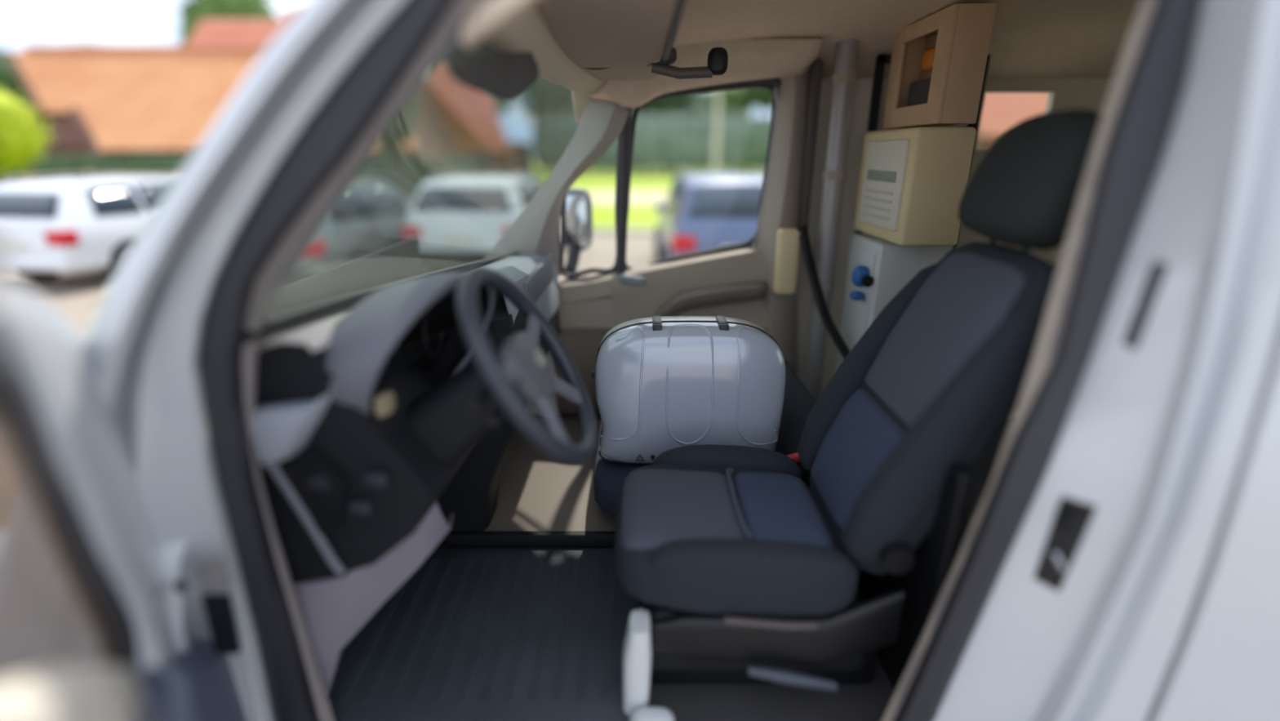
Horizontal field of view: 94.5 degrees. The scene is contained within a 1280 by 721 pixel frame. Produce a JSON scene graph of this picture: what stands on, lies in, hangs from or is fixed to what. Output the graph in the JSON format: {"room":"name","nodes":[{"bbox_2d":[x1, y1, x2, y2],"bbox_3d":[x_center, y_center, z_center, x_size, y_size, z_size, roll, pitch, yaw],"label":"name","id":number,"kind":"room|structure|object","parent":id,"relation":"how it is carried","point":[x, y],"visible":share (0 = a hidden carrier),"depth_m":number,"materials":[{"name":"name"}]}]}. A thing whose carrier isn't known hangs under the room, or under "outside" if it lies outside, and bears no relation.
{"room":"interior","nodes":[
{"label":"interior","id":0,"kind":"room"},
{"bbox_2d":[259,237,422,342],"bbox_3d":[-0.980,0.168,1.935,0.020,0.900,1.700,0,19,0],"label":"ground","id":1,"kind":"structure","parent":0,"point":[400,260],"depth_m":1.99,"materials":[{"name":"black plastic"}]},
{"bbox_2d":[81,0,1279,720],"bbox_3d":[-0.271,0.173,1.076,2.822,2.307,0.402,0,19,0],"label":"door frame","id":2,"kind":"structure","parent":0,"point":[1068,593],"depth_m":0.92,"materials":[{"name":"grey metal"}]},
{"bbox_2d":[0,235,247,720],"bbox_3d":[-0.605,0.568,0.694,0.106,1.827,1.393,-11,22,-28],"label":"door","id":3,"kind":"structure","parent":2,"relation":"in","point":[87,630],"depth_m":0.69,"materials":[{"name":"grey paint"}]},
{"bbox_2d":[292,500,453,697],"bbox_3d":[-0.580,0.549,1.306,0.376,0.526,0.120,-8,21,-23],"label":"trim","id":4,"kind":"structure","parent":2,"relation":"attached to","point":[334,608],"depth_m":1.25,"materials":[{"name":"grey plastic"}]},
{"bbox_2d":[857,462,974,692],"bbox_3d":[0.615,0.414,1.507,0.030,0.640,0.630,0,19,0],"label":"trim","id":5,"kind":"structure","parent":2,"relation":"attached to","point":[922,585],"depth_m":1.24,"materials":[{"name":"black plastic"}]},
{"bbox_2d":[1145,324,1279,720],"bbox_3d":[1.667,0.156,0.880,1.685,1.349,0.171,1,19,3],"label":"trim","id":6,"kind":"structure","parent":2,"relation":"attached to","point":[1224,664],"depth_m":0.92,"materials":[{"name":"grey paint"}]},
{"bbox_2d":[434,414,1013,720],"bbox_3d":[1.300,0.572,2.067,4.600,0.050,1.720,0,19,0],"label":"floor","id":7,"kind":"structure","parent":0,"point":[870,701],"depth_m":1.38,"materials":[{"name":"plastic"}]},
{"bbox_2d":[253,253,561,582],"bbox_3d":[-0.619,0.090,1.892,0.598,0.955,1.650,0,19,0],"label":"dashboard","id":8,"kind":"object","parent":7,"relation":"on","point":[347,477],"visible":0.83,"depth_m":1.13,"materials":[{"name":"black plastic"}]},
{"bbox_2d":[279,448,348,534],"bbox_3d":[-0.608,0.251,1.115,0.121,0.189,0.012,0,19,0],"label":"square vent","id":9,"kind":"object","parent":8,"relation":"attached to","point":[313,482],"depth_m":1.11,"materials":[{"name":"black plastic"}]},
{"bbox_2d":[306,476,329,489],"bbox_3d":[-0.599,0.227,1.103,0.040,0.028,0.012,0,19,0],"label":"switch","id":10,"kind":"object","parent":8,"relation":"attached to","point":[312,482],"depth_m":1.10,"materials":[{"name":"grey plastic"}]},
{"bbox_2d":[342,635,354,650],"bbox_3d":[-0.741,0.497,1.425,0.137,0.291,0.240,0,19,0],"label":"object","id":11,"kind":"object","parent":8,"relation":"attached to","point":[348,642],"visible":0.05,"depth_m":1.36,"materials":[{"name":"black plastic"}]},
{"bbox_2d":[347,500,371,515],"bbox_3d":[-0.530,0.280,1.121,0.040,0.028,0.012,0,19,0],"label":"switch","id":12,"kind":"object","parent":8,"relation":"attached to","point":[355,507],"depth_m":1.12,"materials":[{"name":"grey plastic"}]},
{"bbox_2d":[364,472,387,487],"bbox_3d":[-0.491,0.222,1.101,0.040,0.028,0.012,0,19,0],"label":"switch","id":13,"kind":"object","parent":8,"relation":"attached to","point":[371,479],"depth_m":1.10,"materials":[{"name":"grey plastic"}]},
{"bbox_2d":[374,390,395,417],"bbox_3d":[-0.486,0.083,1.132,0.015,0.045,0.052,9,21,23],"label":"light switch","id":14,"kind":"object","parent":8,"relation":"attached to","point":[385,403],"depth_m":1.12,"materials":[{"name":"brown plastic"}]},
{"bbox_2d":[324,271,490,408],"bbox_3d":[-0.490,-0.057,1.252,0.288,0.253,0.445,0,19,0],"label":"hood","id":15,"kind":"object","parent":8,"relation":"attached to","point":[380,353],"depth_m":1.13,"materials":[{"name":"grey plastic"}]},
{"bbox_2d":[406,266,596,465],"bbox_3d":[-0.251,0.012,1.254,0.412,0.422,0.403,14,24,34],"label":"steering wheel","id":16,"kind":"object","parent":8,"relation":"attached to","point":[451,416],"visible":1,"depth_m":1.19,"materials":[{"name":"black plastic"}]},
{"bbox_2d":[327,548,648,720],"bbox_3d":[-0.390,0.703,1.599,0.820,0.013,0.610,0,19,0],"label":"floor mat","id":17,"kind":"object","parent":7,"relation":"on","point":[471,634],"visible":0.85,"depth_m":1.52,"materials":[{"name":"rubber"}]},
{"bbox_2d":[446,418,616,547],"bbox_3d":[-0.260,0.430,2.321,0.720,0.050,0.905,0,19,0],"label":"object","id":18,"kind":"structure","parent":7,"relation":"on","point":[544,501],"depth_m":2.05,"materials":[{"name":"brown plastic"}]},
{"bbox_2d":[594,359,816,515],"bbox_3d":[0.215,0.274,2.184,0.750,0.435,0.740,0,19,0],"label":"passenger seat","id":19,"kind":"object","parent":7,"relation":"on","point":[798,402],"visible":0.12,"depth_m":1.93,"materials":[{"name":"fabric"}]},
{"bbox_2d":[594,420,652,515],"bbox_3d":[0.140,0.335,2.206,0.599,0.140,0.740,0,19,0],"label":"cushion","id":20,"kind":"object","parent":19,"relation":"on","point":[609,476],"depth_m":1.91,"materials":[{"name":"fabric"}]},
{"bbox_2d":[591,315,785,463],"bbox_3d":[0.154,0.089,1.937,0.607,0.481,0.285,0,19,0],"label":"suitcase","id":21,"kind":"object","parent":19,"relation":"on","point":[663,384],"visible":0.94,"depth_m":1.80,"materials":[{"name":"silver metal"}]},
{"bbox_2d":[803,39,858,401],"bbox_3d":[0.775,-0.445,2.472,0.092,1.620,0.092,0,19,0],"label":"post","id":22,"kind":"object","parent":7,"relation":"on","point":[843,78],"visible":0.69,"depth_m":2.37,"materials":[{"name":"grey metal"}]},
{"bbox_2d":[614,109,1102,720],"bbox_3d":[0.420,0.131,1.349,0.961,1.299,0.610,0,19,0],"label":"seat","id":23,"kind":"object","parent":7,"relation":"on","point":[740,570],"visible":0.97,"depth_m":1.27,"materials":[{"name":"fabric"}]},
{"bbox_2d":[614,463,844,607],"bbox_3d":[0.205,0.420,1.475,0.532,0.168,0.465,0,19,0],"label":"cushion","id":24,"kind":"object","parent":23,"relation":"on","point":[796,558],"depth_m":1.32,"materials":[{"name":"fabric"}]},
{"bbox_2d":[786,452,800,467],"bbox_3d":[0.450,0.454,1.803,0.056,0.381,0.031,0,19,0],"label":"belt buckle","id":25,"kind":"object","parent":23,"relation":"attached to","point":[795,456],"visible":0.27,"depth_m":1.73,"materials":[{"name":"red plastic"}]},
{"bbox_2d":[835,232,953,372],"bbox_3d":[0.986,-0.047,2.411,0.268,0.890,0.340,0,19,0],"label":"cabinet","id":26,"kind":"object","parent":7,"relation":"on","point":[891,266],"visible":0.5,"depth_m":2.18,"materials":[{"name":"white plastic"}]},
{"bbox_2d":[849,265,874,300],"bbox_3d":[0.829,-0.288,2.220,0.062,0.132,0.080,0,19,0],"label":"plug","id":27,"kind":"object","parent":26,"relation":"attached to","point":[860,277],"visible":1,"depth_m":2.20,"materials":[{"name":"blue plastic"}]},
{"bbox_2d":[861,275,874,286],"bbox_3d":[0.840,-0.300,2.205,0.040,0.039,0.060,0,19,0],"label":"socket","id":28,"kind":"object","parent":27,"relation":"attached to","point":[866,280],"depth_m":2.18,"materials":[{"name":"black plastic"}]},
{"bbox_2d":[853,127,976,246],"bbox_3d":[0.946,-0.627,2.117,0.208,0.370,0.470,0,19,0],"label":"meter box","id":29,"kind":"object","parent":26,"relation":"on","point":[913,181],"visible":1,"depth_m":1.93,"materials":[{"name":"beige plastic"}]},
{"bbox_2d":[484,38,1114,416],"bbox_3d":[1.300,-0.400,2.571,4.600,1.850,0.324,0,19,0],"label":"trim panel","id":30,"kind":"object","parent":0,"point":[535,230],"depth_m":2.42,"materials":[{"name":"grey plastic"}]},
{"bbox_2d":[242,0,608,344],"bbox_3d":[-0.395,-0.512,1.692,0.515,0.726,1.699,1,19,3],"label":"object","id":31,"kind":"structure","parent":30,"relation":"in","point":[526,31],"depth_m":1.26,"materials":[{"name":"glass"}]},
{"bbox_2d":[554,77,781,415],"bbox_3d":[0.110,-0.371,2.635,1.010,1.655,0.273,0,19,0],"label":"door","id":32,"kind":"structure","parent":30,"relation":"in","point":[728,283],"depth_m":2.59,"materials":[{"name":"beige plastic"}]},
{"bbox_2d":[564,187,592,273],"bbox_3d":[-0.304,-0.611,2.816,0.146,0.392,0.262,0,19,0],"label":"mirror","id":33,"kind":"object","parent":32,"relation":"attached to","point":[579,208],"visible":0.83,"depth_m":2.83,"materials":[{"name":"grey mirror"}]},
{"bbox_2d":[558,133,620,278],"bbox_3d":[-0.212,-0.678,2.539,0.302,0.660,0.024,0,19,0],"label":"window","id":34,"kind":"structure","parent":32,"relation":"attached to","point":[562,234],"depth_m":2.58,"materials":[{"name":"grey rubber"}]},
{"bbox_2d":[626,83,776,269],"bbox_3d":[0.236,-0.757,2.511,0.652,0.774,0.024,0,19,0],"label":"window","id":35,"kind":"structure","parent":32,"relation":"attached to","point":[770,87],"depth_m":2.44,"materials":[{"name":"grey rubber"}]},
{"bbox_2d":[772,227,799,294],"bbox_3d":[0.607,-0.409,2.453,0.090,0.270,0.080,0,19,0],"label":"control box","id":36,"kind":"object","parent":30,"relation":"attached to","point":[788,244],"visible":1,"depth_m":2.42,"materials":[{"name":"beige plastic"}]},
{"bbox_2d":[796,226,849,359],"bbox_3d":[0.752,-0.243,2.322,0.066,0.522,0.382,-11,22,-28],"label":"belt","id":37,"kind":"object","parent":36,"relation":"hanging from","point":[804,240],"visible":0.84,"depth_m":2.39,"materials":[{"name":"black fabric"}]},
{"bbox_2d":[798,60,823,228],"bbox_3d":[0.682,-0.836,2.409,0.035,0.680,0.100,0,19,0],"label":"strip","id":38,"kind":"object","parent":30,"relation":"attached to","point":[815,72],"visible":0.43,"depth_m":2.35,"materials":[{"name":"grey plastic"}]},
{"bbox_2d":[459,0,1141,125],"bbox_3d":[1.650,-0.913,1.598,3.900,0.457,1.780,0,19,0],"label":"ceiling","id":39,"kind":"structure","parent":0,"point":[1029,38],"depth_m":2.02,"materials":[{"name":"beige fabric"}]},
{"bbox_2d":[444,34,539,99],"bbox_3d":[-0.277,-0.587,1.151,0.046,0.139,0.371,4,20,11],"label":"rearview mirror","id":40,"kind":"object","parent":39,"relation":"attached to","point":[484,68],"visible":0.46,"depth_m":1.14,"materials":[{"name":"grey"}]},
{"bbox_2d":[584,67,609,70],"bbox_3d":[-0.106,-0.902,1.785,0.228,0.046,0.040,4,20,12],"label":"cable","id":41,"kind":"object","parent":39,"relation":"attached to","point":[591,68],"visible":0.15,"depth_m":1.80,"materials":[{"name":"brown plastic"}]},
{"bbox_2d":[533,0,685,80],"bbox_3d":[-0.072,-0.852,1.534,0.325,0.110,1.340,0,19,0],"label":"sun visor","id":42,"kind":"object","parent":39,"relation":"attached to","point":[624,37],"visible":0.83,"depth_m":1.28,"materials":[{"name":"beige"}]},
{"bbox_2d":[646,47,676,66],"bbox_3d":[0.028,-0.898,1.744,0.160,0.050,0.115,0,19,0],"label":"lamp","id":43,"kind":"object","parent":42,"relation":"attached to","point":[673,56],"visible":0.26,"depth_m":1.72,"materials":[{"name":"black plastic"}]},
{"bbox_2d":[650,47,728,79],"bbox_3d":[0.147,-0.939,1.717,0.228,0.220,0.081,-1,19,-3],"label":"handset","id":44,"kind":"object","parent":39,"relation":"hanging from","point":[717,57],"visible":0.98,"depth_m":1.75,"materials":[{"name":"grey plastic"}]},
{"bbox_2d":[855,54,990,248],"bbox_3d":[1.117,-0.739,2.406,0.425,0.900,0.030,0,19,0],"label":"frame","id":45,"kind":"object","parent":39,"relation":"attached to","point":[881,60],"visible":0.31,"depth_m":2.29,"materials":[{"name":"black plastic"}]},
{"bbox_2d":[882,3,996,128],"bbox_3d":[0.984,-0.964,1.993,0.122,0.327,0.440,0,19,0],"label":"upper cabinet","id":46,"kind":"object","parent":39,"relation":"attached to","point":[960,33],"visible":0.91,"depth_m":1.83,"materials":[{"name":"beige plastic"}]},
{"bbox_2d":[906,77,931,106],"bbox_3d":[0.985,-0.894,2.028,0.060,0.128,0.200,0,19,0],"label":"equipment box","id":47,"kind":"object","parent":46,"relation":"in","point":[918,92],"visible":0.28,"depth_m":2.03,"materials":[{"name":"grey plastic"}]},
{"bbox_2d":[921,46,935,71],"bbox_3d":[0.980,-1.008,1.978,0.050,0.070,0.100,0,19,0],"label":"light","id":48,"kind":"object","parent":47,"relation":"on","point":[927,60],"visible":0.47,"depth_m":1.97,"materials":[{"name":"orange plastic"}]},
{"label":"outside","id":49,"kind":"structure","parent":0,"visible":0},
{"bbox_2d":[1,234,656,336],"bbox_3d":[0.000,1.409,1.873,120.000,0.200,26.600,0,19,0],"label":"ground","id":50,"kind":"structure","parent":49,"point":[77,296],"depth_m":9.19,"materials":[{"name":"concrete"}]},
{"bbox_2d":[0,172,178,279],"bbox_3d":[-8.211,-2.396,10.075,2.004,1.542,4.550,3,20,8],"label":"parked car","id":51,"kind":"object","parent":50,"relation":"on","point":[55,227],"visible":0.48,"depth_m":8.21,"materials":[{"name":"white metal"}]},
{"bbox_2d":[43,230,79,246],"bbox_3d":[-7.804,-1.653,7.993,0.300,0.200,0.215,3,20,8],"label":"tail light","id":52,"kind":"object","parent":51,"relation":"attached to","point":[51,237],"depth_m":7.91,"materials":[{"name":"red plastic"}]},
{"bbox_2d":[284,173,412,285],"bbox_3d":[-4.493,-2.094,9.185,2.004,1.562,4.450,2,19,6],"label":"parked car","id":53,"kind":"object","parent":50,"relation":"on","point":[368,219],"visible":0.34,"depth_m":8.03,"materials":[{"name":"silver metal"}]},
{"bbox_2d":[302,238,326,257],"bbox_3d":[-4.004,-1.363,7.168,0.300,0.200,0.215,2,19,6],"label":"tail light","id":54,"kind":"object","parent":53,"relation":"attached to","point":[317,248],"depth_m":7.10,"materials":[{"name":"red plastic"}]},
{"bbox_2d":[401,204,412,214],"bbox_3d":[-3.597,-2.366,9.283,0.260,0.150,0.160,2,19,6],"label":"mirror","id":55,"kind":"object","parent":53,"relation":"attached to","point":[406,208],"depth_m":9.21,"materials":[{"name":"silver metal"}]},
{"bbox_2d":[400,170,568,272],"bbox_3d":[-2.406,-2.562,10.516,2.024,1.562,4.450,1,19,3],"label":"parked car","id":56,"kind":"object","parent":50,"relation":"on","point":[455,220],"visible":0.57,"depth_m":8.51,"materials":[{"name":"white metal"}]},
{"bbox_2d":[400,224,421,239],"bbox_3d":[-3.294,-1.866,8.599,0.300,0.200,0.215,1,19,3],"label":"tail light","id":57,"kind":"object","parent":56,"relation":"attached to","point":[407,231],"depth_m":8.50,"materials":[{"name":"red plastic"}]},
{"bbox_2d":[502,226,510,234],"bbox_3d":[-1.796,-1.840,8.525,0.300,0.200,0.215,1,19,3],"label":"tail light","id":58,"kind":"object","parent":56,"relation":"attached to","point":[504,228],"depth_m":8.42,"materials":[{"name":"red"}]},
{"bbox_2d":[592,228,655,234],"bbox_3d":[0.000,-3.118,14.274,60.000,0.120,0.200,0,19,0],"label":"kerb","id":59,"kind":"object","parent":50,"relation":"on","point":[595,231],"visible":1,"depth_m":14.18,"materials":[{"name":"grey concrete"}]},
{"bbox_2d":[653,168,764,261],"bbox_3d":[1.261,-2.194,9.378,2.004,1.622,4.050,-1,19,-2],"label":"parked car","id":60,"kind":"object","parent":50,"relation":"on","point":[700,211],"visible":0.55,"depth_m":7.55,"materials":[{"name":"blue"}]},
{"bbox_2d":[654,201,663,211],"bbox_3d":[0.313,-2.523,9.731,0.140,0.150,0.160,-1,19,-2],"label":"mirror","id":61,"kind":"object","parent":60,"relation":"attached to","point":[659,206],"depth_m":9.66,"materials":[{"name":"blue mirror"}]},
{"bbox_2d":[671,233,696,251],"bbox_3d":[0.557,-1.513,7.595,0.300,0.200,0.215,-1,19,-2],"label":"tail light","id":62,"kind":"object","parent":60,"relation":"attached to","point":[679,242],"depth_m":7.50,"materials":[{"name":"red plastic"}]},
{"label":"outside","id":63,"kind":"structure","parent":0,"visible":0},
{"bbox_2d":[591,204,659,228],"bbox_3d":[0.000,-4.402,18.380,180.000,0.220,8.400,0,19,0],"label":"lawn","id":64,"kind":"structure","parent":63,"point":[640,215],"depth_m":17.85,"materials":[{"name":"green plant"}]},
{"bbox_2d":[0,88,56,177],"bbox_3d":[-19.893,-6.208,17.479,3.825,3.827,4.156,0,19,0],"label":"tree","id":65,"kind":"object","parent":64,"relation":"on","point":[21,140],"visible":1,"depth_m":17.65,"materials":[{"name":"green plant"}]},
{"bbox_2d":[0,169,158,183],"bbox_3d":[-13.934,-5.284,17.754,10.315,0.818,0.460,0,19,0],"label":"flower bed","id":66,"kind":"object","parent":64,"relation":"on","point":[87,171],"visible":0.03,"depth_m":17.63,"materials":[{"name":"green plant"}]},
{"bbox_2d":[378,90,420,200],"bbox_3d":[-8.417,-8.579,19.953,1.853,6.659,1.550,0,19,0],"label":"tree","id":67,"kind":"object","parent":64,"relation":"on","point":[402,127],"visible":0.21,"depth_m":20.17,"materials":[{"name":"green plant"}]},
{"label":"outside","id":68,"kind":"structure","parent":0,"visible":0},
{"bbox_2d":[532,160,764,191],"bbox_3d":[0.000,-28.174,86.025,240.000,0.230,119.000,0,19,0],"label":"lawn","id":69,"kind":"structure","parent":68,"point":[589,181],"depth_m":42.66,"materials":[{"name":"green plant"}]},
{"bbox_2d":[0,48,39,111],"bbox_3d":[-46.623,-18.085,41.098,8.054,10.579,8.389,14,24,34],"label":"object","id":70,"kind":"object","parent":69,"relation":"on","point":[10,81],"visible":0.31,"depth_m":40.40,"materials":[{"name":"green plant"}]},
{"bbox_2d":[36,39,104,106],"bbox_3d":[-55.028,-25.919,60.714,11.649,12.355,11.586,0,19,0],"label":"tree","id":71,"kind":"object","parent":69,"relation":"on","point":[85,42],"visible":0.02,"depth_m":58.18,"materials":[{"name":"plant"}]},
{"bbox_2d":[173,0,282,45],"bbox_3d":[-34.692,-26.497,51.124,9.154,19.805,9.532,0,19,0],"label":"tree","id":72,"kind":"object","parent":69,"relation":"on","point":[193,11],"visible":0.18,"depth_m":47.16,"materials":[{"name":"green plant"}]},
{"bbox_2d":[185,19,285,45],"bbox_3d":[-26.650,-18.357,42.109,7.700,10.421,7.774,0,19,0],"label":"house","id":73,"kind":"structure","parent":69,"relation":"on","point":[208,32],"depth_m":39.90,"materials":[{"name":"red tile"}]},
{"bbox_2d":[424,59,533,175],"bbox_3d":[-15.444,-17.616,43.433,13.464,8.146,11.967,0,19,0],"label":"house","id":74,"kind":"structure","parent":69,"relation":"on","point":[476,108],"depth_m":41.05,"materials":[{"name":"red tile"}]},
{"bbox_2d":[440,53,519,119],"bbox_3d":[-17.763,-29.466,65.240,12.248,16.047,12.206,0,19,0],"label":"tree","id":75,"kind":"object","parent":69,"relation":"on","point":[501,105],"visible":0.02,"depth_m":65.38,"materials":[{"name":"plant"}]},
{"bbox_2d":[511,75,574,130],"bbox_3d":[-6.947,-24.230,54.095,9.008,13.556,8.968,-10,22,-27],"label":"tree","id":76,"kind":"object","parent":69,"relation":"on","point":[544,97],"visible":0.23,"depth_m":52.36,"materials":[{"name":"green plant"}]},
{"bbox_2d":[631,92,715,173],"bbox_3d":[2.614,-22.101,53.728,9.405,9.781,9.624,0,19,0],"label":"tree","id":77,"kind":"object","parent":69,"relation":"on","point":[695,101],"visible":0.31,"depth_m":50.51,"materials":[{"name":"green plant"}]},
{"bbox_2d":[712,91,719,172],"bbox_3d":[4.600,-13.804,35.215,0.600,6.400,0.800,0,19,0],"label":"lamp post","id":78,"kind":"object","parent":69,"relation":"on","point":[715,163],"visible":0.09,"depth_m":35.42,"materials":[{"name":"grey metal"}]},
{"bbox_2d":[704,88,755,119],"bbox_3d":[8.170,-24.244,61.344,7.778,8.777,7.628,0,19,0],"label":"tree","id":79,"kind":"object","parent":69,"relation":"on","point":[731,101],"visible":0.36,"depth_m":57.86,"materials":[{"name":"green plant"}]},
{"bbox_2d":[733,88,772,112],"bbox_3d":[14.802,-24.253,54.889,10.990,13.074,10.940,13,23,33],"label":"tree","id":80,"kind":"object","parent":69,"relation":"on","point":[762,98],"visible":0.04,"depth_m":53.45,"materials":[{"name":"green plant"}]},
{"bbox_2d":[530,107,980,176],"bbox_3d":[9.019,-17.210,46.979,35.384,5.341,3.005,0,19,0],"label":"hedge","id":81,"kind":"object","parent":69,"relation":"on","point":[686,142],"visible":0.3,"depth_m":46.01,"materials":[{"name":"green plant"}]},
{"bbox_2d":[975,93,1048,150],"bbox_3d":[44.000,-22.697,57.174,28.000,8.622,11.070,0,19,0],"label":"house","id":82,"kind":"structure","parent":69,"relation":"on","point":[1001,112],"depth_m":53.78,"materials":[{"name":"orange brick"}]},
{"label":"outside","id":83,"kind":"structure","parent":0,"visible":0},
{"bbox_2d":[410,191,669,204],"bbox_3d":[0.000,-7.110,26.120,180.000,0.200,8.000,0,19,0],"label":"path","id":84,"kind":"structure","parent":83,"point":[597,197],"depth_m":25.95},
{"bbox_2d":[0,147,477,197],"bbox_3d":[-16.498,-7.297,23.398,20.254,2.126,1.400,0,19,0],"label":"hedge","id":85,"kind":"object","parent":84,"relation":"on","point":[420,170],"visible":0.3,"depth_m":22.95,"materials":[{"name":"green plant"}]},
{"bbox_2d":[6,13,489,198],"bbox_3d":[-19.492,-12.566,28.826,20.984,8.300,12.402,0,19,0],"label":"house","id":86,"kind":"structure","parent":84,"relation":"on","point":[114,100],"depth_m":26.54,"materials":[{"name":"orange tile"}]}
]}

